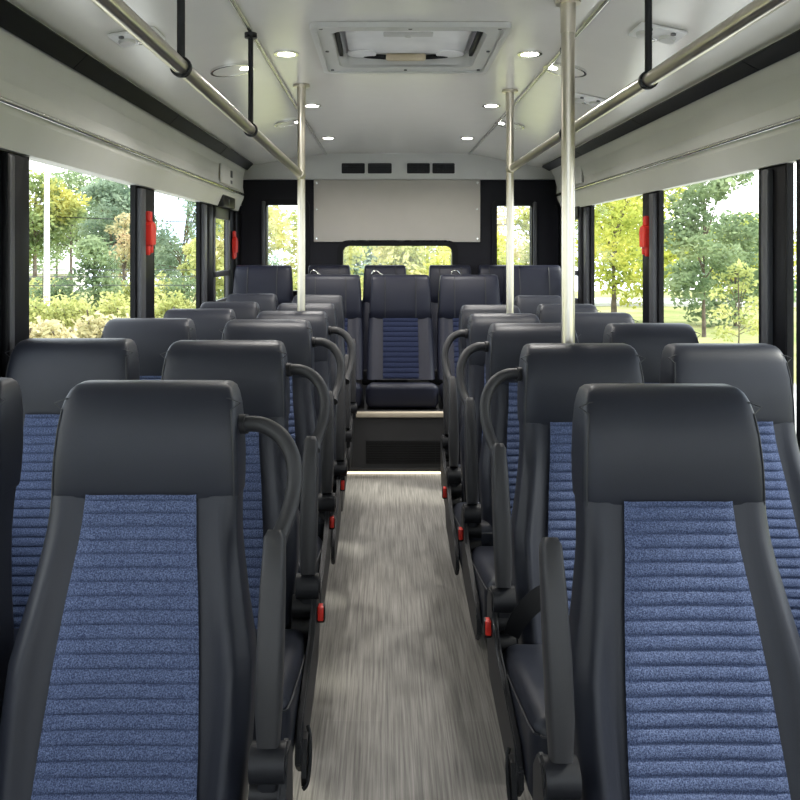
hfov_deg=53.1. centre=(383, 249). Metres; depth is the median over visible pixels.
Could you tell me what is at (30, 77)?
overhead side panel
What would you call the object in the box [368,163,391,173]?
air vent
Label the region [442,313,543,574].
seat
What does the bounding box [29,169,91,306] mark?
tree
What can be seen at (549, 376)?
seat
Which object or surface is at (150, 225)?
handle
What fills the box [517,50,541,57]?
recessed light
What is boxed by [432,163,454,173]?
air vent
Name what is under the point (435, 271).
seat
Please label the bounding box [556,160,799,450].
wall
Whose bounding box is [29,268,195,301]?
wire fence
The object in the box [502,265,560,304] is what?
seat
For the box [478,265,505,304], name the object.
seat
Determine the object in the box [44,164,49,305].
lamp post
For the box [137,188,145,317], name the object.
trim
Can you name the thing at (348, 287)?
seat
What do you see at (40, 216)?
power line
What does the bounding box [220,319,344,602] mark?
seat
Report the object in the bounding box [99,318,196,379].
seat
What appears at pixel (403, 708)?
floor
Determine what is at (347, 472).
trim
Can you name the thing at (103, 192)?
tree
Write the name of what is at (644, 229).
handle
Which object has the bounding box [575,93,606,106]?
light
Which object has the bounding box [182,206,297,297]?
tree
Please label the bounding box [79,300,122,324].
shrub
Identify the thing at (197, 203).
window
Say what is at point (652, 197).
trim
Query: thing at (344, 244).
window
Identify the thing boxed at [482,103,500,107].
recessed light
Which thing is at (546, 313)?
seat
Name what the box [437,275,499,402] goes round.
seat
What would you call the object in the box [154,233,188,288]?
tree
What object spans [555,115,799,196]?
trim
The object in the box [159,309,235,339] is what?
seat
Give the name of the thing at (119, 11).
grab rail
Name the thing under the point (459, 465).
cushion
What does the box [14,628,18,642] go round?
cushion
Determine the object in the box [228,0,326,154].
trim
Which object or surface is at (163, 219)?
tree
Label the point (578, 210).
window
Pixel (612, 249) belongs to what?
tree
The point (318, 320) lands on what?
seat
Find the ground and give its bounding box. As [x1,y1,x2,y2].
[29,291,795,383]
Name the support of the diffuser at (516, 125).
attached to the dome light at (502, 123)
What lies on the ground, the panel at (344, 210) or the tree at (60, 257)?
the tree at (60, 257)
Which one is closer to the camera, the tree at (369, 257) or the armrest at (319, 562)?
the armrest at (319, 562)
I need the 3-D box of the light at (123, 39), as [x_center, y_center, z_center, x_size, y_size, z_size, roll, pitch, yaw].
[-0.839,-0.720,2.720,0.156,0.044,0.142,0,0,0]
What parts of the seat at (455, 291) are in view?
backrest, fabric panel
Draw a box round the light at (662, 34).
[628,22,686,44]
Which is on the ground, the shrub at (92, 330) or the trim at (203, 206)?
the shrub at (92, 330)
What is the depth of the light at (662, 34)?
2.70 m
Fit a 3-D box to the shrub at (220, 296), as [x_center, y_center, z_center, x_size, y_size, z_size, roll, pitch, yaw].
[-3.937,1.607,18.248,1.362,1.171,1.244,0,0,0]
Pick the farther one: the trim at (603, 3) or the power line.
the power line
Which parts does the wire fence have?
post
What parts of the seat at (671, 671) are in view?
panel, armrest, backrest, fabric panel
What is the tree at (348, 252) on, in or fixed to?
on the ground
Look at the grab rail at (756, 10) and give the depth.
1.97 m
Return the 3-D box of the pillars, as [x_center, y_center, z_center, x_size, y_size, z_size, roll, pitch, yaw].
[-1.212,0.298,2.500,0.083,2.276,8.200,0,0,0]
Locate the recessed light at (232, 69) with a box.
[210,63,253,76]
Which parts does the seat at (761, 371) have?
fabric panel, backrest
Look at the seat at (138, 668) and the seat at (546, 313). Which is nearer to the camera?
the seat at (138, 668)
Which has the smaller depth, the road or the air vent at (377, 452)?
the air vent at (377, 452)
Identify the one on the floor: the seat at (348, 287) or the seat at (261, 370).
the seat at (261, 370)
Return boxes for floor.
[247,474,532,799]
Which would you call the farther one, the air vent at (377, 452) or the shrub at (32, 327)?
the shrub at (32, 327)
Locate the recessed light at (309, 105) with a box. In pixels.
[306,103,320,107]
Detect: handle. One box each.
[146,211,155,254]
[232,231,237,258]
[639,216,648,256]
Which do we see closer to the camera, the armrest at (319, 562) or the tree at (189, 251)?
the armrest at (319, 562)
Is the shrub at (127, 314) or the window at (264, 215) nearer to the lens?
the window at (264, 215)
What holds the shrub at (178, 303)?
on the ground
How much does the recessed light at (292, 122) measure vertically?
0.040 m
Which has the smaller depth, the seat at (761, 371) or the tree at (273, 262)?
the seat at (761, 371)
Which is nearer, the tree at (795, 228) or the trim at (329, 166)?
the trim at (329, 166)
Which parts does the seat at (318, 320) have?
backrest, panel, armrest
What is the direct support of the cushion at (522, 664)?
on the seat at (549, 376)
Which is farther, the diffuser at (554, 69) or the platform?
the platform
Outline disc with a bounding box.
[485,170,492,176]
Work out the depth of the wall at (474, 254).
6.60 m
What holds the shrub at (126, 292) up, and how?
on the ground
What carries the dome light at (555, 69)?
attached to the ceiling
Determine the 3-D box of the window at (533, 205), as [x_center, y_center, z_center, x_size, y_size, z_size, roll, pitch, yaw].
[1.073,-0.014,6.595,0.375,0.790,0.070,0,0,0]
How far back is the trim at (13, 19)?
2.96 m
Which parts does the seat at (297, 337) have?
fabric panel, backrest, panel, armrest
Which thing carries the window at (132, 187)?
in the pillars
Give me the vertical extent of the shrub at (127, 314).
1.000 m
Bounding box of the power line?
[40,216,637,224]
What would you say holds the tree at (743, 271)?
on the ground
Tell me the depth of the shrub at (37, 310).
18.27 m
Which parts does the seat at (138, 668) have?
fabric panel, backrest, armrest, panel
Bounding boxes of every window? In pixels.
[27,157,135,317]
[196,202,199,308]
[212,205,229,301]
[261,199,308,295]
[337,240,457,301]
[491,200,536,264]
[575,206,581,303]
[590,205,594,305]
[658,169,759,342]
[785,161,798,446]
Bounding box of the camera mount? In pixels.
[218,195,234,208]
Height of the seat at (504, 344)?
1.149 m
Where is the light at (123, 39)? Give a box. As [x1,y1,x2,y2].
[107,26,165,46]
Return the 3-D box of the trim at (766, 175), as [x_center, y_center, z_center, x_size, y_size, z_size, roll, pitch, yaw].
[1.425,0.208,2.975,0.024,1.015,0.050,0,0,0]
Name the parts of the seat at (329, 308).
backrest, panel, armrest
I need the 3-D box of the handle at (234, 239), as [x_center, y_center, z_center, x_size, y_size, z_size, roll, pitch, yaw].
[-1.168,-0.039,6.271,0.032,0.220,0.102,0,0,0]
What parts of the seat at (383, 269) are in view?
backrest, seat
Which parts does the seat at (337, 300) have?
backrest, panel, armrest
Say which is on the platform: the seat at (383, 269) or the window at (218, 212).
the seat at (383, 269)
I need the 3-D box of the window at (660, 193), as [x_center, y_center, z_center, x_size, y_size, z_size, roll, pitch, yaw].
[1.448,0.175,3.620,0.024,1.102,1.154,0,0,0]
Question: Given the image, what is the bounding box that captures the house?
[29,258,87,291]
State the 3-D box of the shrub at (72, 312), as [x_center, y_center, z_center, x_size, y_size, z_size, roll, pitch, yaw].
[-7.224,1.595,18.311,1.295,1.195,1.037,0,0,0]
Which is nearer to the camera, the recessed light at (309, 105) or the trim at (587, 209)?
the recessed light at (309, 105)
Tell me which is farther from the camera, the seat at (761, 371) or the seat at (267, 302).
the seat at (267, 302)
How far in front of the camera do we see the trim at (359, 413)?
5.13 m
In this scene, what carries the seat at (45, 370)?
on the floor
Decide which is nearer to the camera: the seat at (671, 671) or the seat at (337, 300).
the seat at (671, 671)
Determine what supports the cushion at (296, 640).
on the seat at (261, 370)
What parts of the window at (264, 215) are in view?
rail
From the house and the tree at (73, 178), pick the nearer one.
the tree at (73, 178)
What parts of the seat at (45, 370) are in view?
fabric panel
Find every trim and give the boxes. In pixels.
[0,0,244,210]
[0,0,252,169]
[0,96,245,195]
[10,155,14,354]
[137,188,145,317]
[201,204,206,304]
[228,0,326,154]
[243,154,554,179]
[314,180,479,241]
[347,472,440,473]
[356,411,442,416]
[468,0,610,154]
[542,29,799,170]
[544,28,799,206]
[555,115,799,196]
[584,207,589,303]
[649,193,656,322]
[761,169,772,344]
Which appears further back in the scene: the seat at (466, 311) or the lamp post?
the lamp post
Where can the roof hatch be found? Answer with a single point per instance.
(341, 47)
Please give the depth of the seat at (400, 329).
5.67 m
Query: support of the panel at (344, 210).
attached to the wall at (474, 254)
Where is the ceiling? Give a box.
[8,0,799,167]
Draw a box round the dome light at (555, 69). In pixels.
[543,62,586,77]
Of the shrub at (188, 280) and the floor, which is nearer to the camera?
the floor
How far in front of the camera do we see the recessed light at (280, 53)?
3.20 m
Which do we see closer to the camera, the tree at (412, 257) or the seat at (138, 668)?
the seat at (138, 668)
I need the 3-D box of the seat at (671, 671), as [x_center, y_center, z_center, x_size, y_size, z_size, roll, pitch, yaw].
[0.539,0.861,1.338,0.560,1.150,0.846,0,0,0]
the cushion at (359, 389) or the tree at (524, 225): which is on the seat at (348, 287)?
the cushion at (359, 389)
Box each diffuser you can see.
[213,66,247,75]
[276,121,297,126]
[499,122,522,128]
[548,65,583,75]
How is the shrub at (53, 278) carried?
on the ground
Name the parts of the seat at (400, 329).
backrest, fabric panel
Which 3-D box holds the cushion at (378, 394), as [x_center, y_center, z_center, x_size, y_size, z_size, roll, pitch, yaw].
[0.118,0.951,5.420,0.476,0.164,0.480,0,0,0]
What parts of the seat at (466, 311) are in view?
panel, armrest, backrest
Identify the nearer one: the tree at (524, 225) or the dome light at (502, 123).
the dome light at (502, 123)
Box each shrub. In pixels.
[29,272,85,309]
[29,275,73,308]
[29,289,73,330]
[29,319,55,337]
[32,316,78,337]
[43,294,96,337]
[70,310,116,337]
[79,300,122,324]
[96,275,129,298]
[97,288,129,319]
[100,313,129,334]
[114,269,177,308]
[115,297,163,317]
[154,272,195,308]
[154,289,195,317]
[186,296,222,308]
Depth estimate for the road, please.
31.48 m
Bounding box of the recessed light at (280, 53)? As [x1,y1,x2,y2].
[274,50,298,57]
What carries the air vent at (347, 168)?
attached to the wall at (474, 254)
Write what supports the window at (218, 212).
in the pillars
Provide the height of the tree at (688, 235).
5.756 m
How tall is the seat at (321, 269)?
0.923 m
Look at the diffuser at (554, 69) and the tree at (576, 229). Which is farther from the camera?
the tree at (576, 229)
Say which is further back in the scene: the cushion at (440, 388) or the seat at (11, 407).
the cushion at (440, 388)
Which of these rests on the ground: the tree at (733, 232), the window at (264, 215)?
the tree at (733, 232)
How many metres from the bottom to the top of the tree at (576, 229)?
7.130 m
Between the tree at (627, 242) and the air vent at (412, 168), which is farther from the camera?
the tree at (627, 242)
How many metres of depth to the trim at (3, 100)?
3.05 m
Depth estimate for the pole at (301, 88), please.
3.81 m
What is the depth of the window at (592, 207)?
5.55 m
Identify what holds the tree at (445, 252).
on the ground
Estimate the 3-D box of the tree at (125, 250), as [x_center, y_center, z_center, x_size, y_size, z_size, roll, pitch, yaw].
[-9.214,0.428,27.991,1.652,3.530,1.473,0,0,41]
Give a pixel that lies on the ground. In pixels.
(671, 315)
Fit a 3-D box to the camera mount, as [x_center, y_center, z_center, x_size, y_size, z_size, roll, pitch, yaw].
[-1.142,-0.346,5.790,0.066,0.085,0.420,0,0,0]
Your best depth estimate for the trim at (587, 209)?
5.58 m
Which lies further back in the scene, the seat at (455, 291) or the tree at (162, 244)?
the tree at (162, 244)
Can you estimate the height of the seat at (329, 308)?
1.147 m
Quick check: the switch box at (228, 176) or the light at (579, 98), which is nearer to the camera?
the light at (579, 98)
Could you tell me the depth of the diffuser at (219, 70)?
3.37 m
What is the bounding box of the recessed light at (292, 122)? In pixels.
[274,119,297,126]
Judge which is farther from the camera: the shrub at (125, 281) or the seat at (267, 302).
the shrub at (125, 281)
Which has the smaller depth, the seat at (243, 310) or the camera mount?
the seat at (243, 310)
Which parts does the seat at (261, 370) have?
fabric panel, backrest, recline lever, panel, armrest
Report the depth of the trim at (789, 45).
3.21 m
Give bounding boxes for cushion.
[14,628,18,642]
[253,629,307,751]
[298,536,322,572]
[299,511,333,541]
[355,382,362,405]
[366,382,438,407]
[438,383,442,402]
[449,464,463,501]
[453,502,492,567]
[471,546,517,643]
[502,644,547,798]
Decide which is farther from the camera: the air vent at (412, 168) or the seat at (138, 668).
the air vent at (412, 168)
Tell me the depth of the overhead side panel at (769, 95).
3.38 m
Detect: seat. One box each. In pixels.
[0,377,22,723]
[0,380,302,799]
[5,338,139,642]
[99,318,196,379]
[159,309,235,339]
[160,340,330,790]
[198,302,259,318]
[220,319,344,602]
[225,294,277,311]
[233,265,292,305]
[255,311,354,563]
[274,303,351,511]
[291,295,357,469]
[305,275,362,405]
[308,265,350,274]
[362,265,407,384]
[366,275,438,407]
[428,265,470,384]
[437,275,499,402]
[441,305,522,503]
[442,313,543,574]
[456,323,580,643]
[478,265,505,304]
[479,343,643,799]
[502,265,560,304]
[514,295,560,314]
[533,383,799,799]
[536,304,600,322]
[560,312,637,342]
[603,323,700,382]
[660,343,799,636]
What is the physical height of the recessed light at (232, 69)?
0.040 m
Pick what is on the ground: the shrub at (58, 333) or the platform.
the shrub at (58, 333)
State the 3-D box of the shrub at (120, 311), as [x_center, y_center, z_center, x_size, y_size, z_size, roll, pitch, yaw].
[-5.322,1.573,17.824,1.469,1.237,1.426,0,0,0]
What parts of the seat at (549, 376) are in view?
armrest, panel, recline lever, backrest, fabric panel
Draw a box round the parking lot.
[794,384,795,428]
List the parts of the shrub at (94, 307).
stem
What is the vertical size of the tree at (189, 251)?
2.716 m
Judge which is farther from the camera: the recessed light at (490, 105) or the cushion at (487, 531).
the recessed light at (490, 105)
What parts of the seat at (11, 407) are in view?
backrest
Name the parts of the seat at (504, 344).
armrest, panel, backrest, fabric panel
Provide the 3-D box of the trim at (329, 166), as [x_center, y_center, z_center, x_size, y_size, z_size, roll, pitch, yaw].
[0.110,-0.694,6.575,2.720,0.232,0.050,0,0,0]
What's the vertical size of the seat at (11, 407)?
1.157 m
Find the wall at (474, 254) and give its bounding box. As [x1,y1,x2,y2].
[240,180,557,297]
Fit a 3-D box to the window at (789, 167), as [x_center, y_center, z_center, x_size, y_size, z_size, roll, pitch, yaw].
[1.448,0.175,2.818,0.024,1.102,0.111,0,0,0]
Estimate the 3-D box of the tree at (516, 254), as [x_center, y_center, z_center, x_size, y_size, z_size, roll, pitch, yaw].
[4.558,-0.051,35.735,5.817,4.774,3.867,0,0,-17]
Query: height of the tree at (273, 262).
5.722 m
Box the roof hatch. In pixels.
[310,22,510,73]
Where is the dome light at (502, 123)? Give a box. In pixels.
[495,120,524,128]
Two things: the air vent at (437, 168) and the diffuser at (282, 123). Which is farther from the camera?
the air vent at (437, 168)
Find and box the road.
[595,298,795,306]
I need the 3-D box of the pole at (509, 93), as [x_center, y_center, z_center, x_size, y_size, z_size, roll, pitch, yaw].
[0.622,0.324,3.950,0.100,2.225,0.100,0,0,0]
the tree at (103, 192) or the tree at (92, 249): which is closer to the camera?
the tree at (92, 249)
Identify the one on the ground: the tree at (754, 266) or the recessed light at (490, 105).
the tree at (754, 266)
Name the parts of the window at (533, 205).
rail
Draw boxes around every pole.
[293,83,309,310]
[502,89,517,312]
[555,0,580,342]
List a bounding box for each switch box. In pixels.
[220,163,241,189]
[559,166,582,190]
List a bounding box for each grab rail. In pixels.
[91,0,305,178]
[506,0,791,172]
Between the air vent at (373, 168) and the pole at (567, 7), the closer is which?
the pole at (567, 7)
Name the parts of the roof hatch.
hinge arm, handle arm, handle, latch plate, lid, handle arm, hinge arm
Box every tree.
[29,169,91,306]
[29,226,89,277]
[30,169,129,284]
[68,234,124,312]
[76,178,156,273]
[96,200,174,281]
[104,212,129,288]
[154,198,221,278]
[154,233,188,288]
[177,237,195,293]
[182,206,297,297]
[218,247,297,278]
[271,207,369,299]
[296,238,432,277]
[362,246,442,274]
[422,228,524,274]
[432,206,528,263]
[514,206,577,266]
[575,190,673,311]
[575,203,640,276]
[595,186,695,284]
[615,242,701,290]
[664,172,756,336]
[673,209,795,327]
[702,212,795,297]
[708,258,758,342]
[727,228,795,286]
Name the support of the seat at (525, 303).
on the floor
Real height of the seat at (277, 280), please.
0.928 m
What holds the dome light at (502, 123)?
attached to the ceiling
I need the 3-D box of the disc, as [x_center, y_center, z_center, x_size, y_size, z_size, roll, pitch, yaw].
[0.860,-0.625,6.548,0.059,0.060,0.007,0,0,0]
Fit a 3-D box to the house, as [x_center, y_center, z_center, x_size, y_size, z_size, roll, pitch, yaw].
[-32.900,2.486,80.000,5.800,3.400,4.800,0,0,0]
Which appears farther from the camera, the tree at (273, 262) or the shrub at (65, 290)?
the tree at (273, 262)
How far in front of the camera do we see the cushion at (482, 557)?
2.51 m
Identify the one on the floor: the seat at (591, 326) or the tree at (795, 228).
the seat at (591, 326)
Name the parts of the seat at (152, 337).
fabric panel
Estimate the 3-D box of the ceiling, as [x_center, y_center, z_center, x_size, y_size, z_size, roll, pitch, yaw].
[0.110,-0.723,2.520,2.820,0.195,8.240,0,0,0]
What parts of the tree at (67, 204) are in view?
crown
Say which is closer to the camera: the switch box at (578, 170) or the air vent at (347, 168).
the switch box at (578, 170)
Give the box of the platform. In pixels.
[348,380,443,471]
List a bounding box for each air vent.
[342,163,364,173]
[366,441,440,463]
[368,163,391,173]
[407,163,429,173]
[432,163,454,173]
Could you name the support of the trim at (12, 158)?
attached to the pillars
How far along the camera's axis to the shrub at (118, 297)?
18.22 m
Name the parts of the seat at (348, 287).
fabric panel, backrest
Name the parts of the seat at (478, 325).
panel, armrest, backrest, fabric panel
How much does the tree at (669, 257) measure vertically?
6.438 m
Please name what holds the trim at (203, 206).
attached to the pillars
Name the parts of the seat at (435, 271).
backrest, seat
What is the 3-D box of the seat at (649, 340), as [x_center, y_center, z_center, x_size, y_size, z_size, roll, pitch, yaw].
[1.032,0.861,2.757,0.441,1.150,0.829,0,0,0]

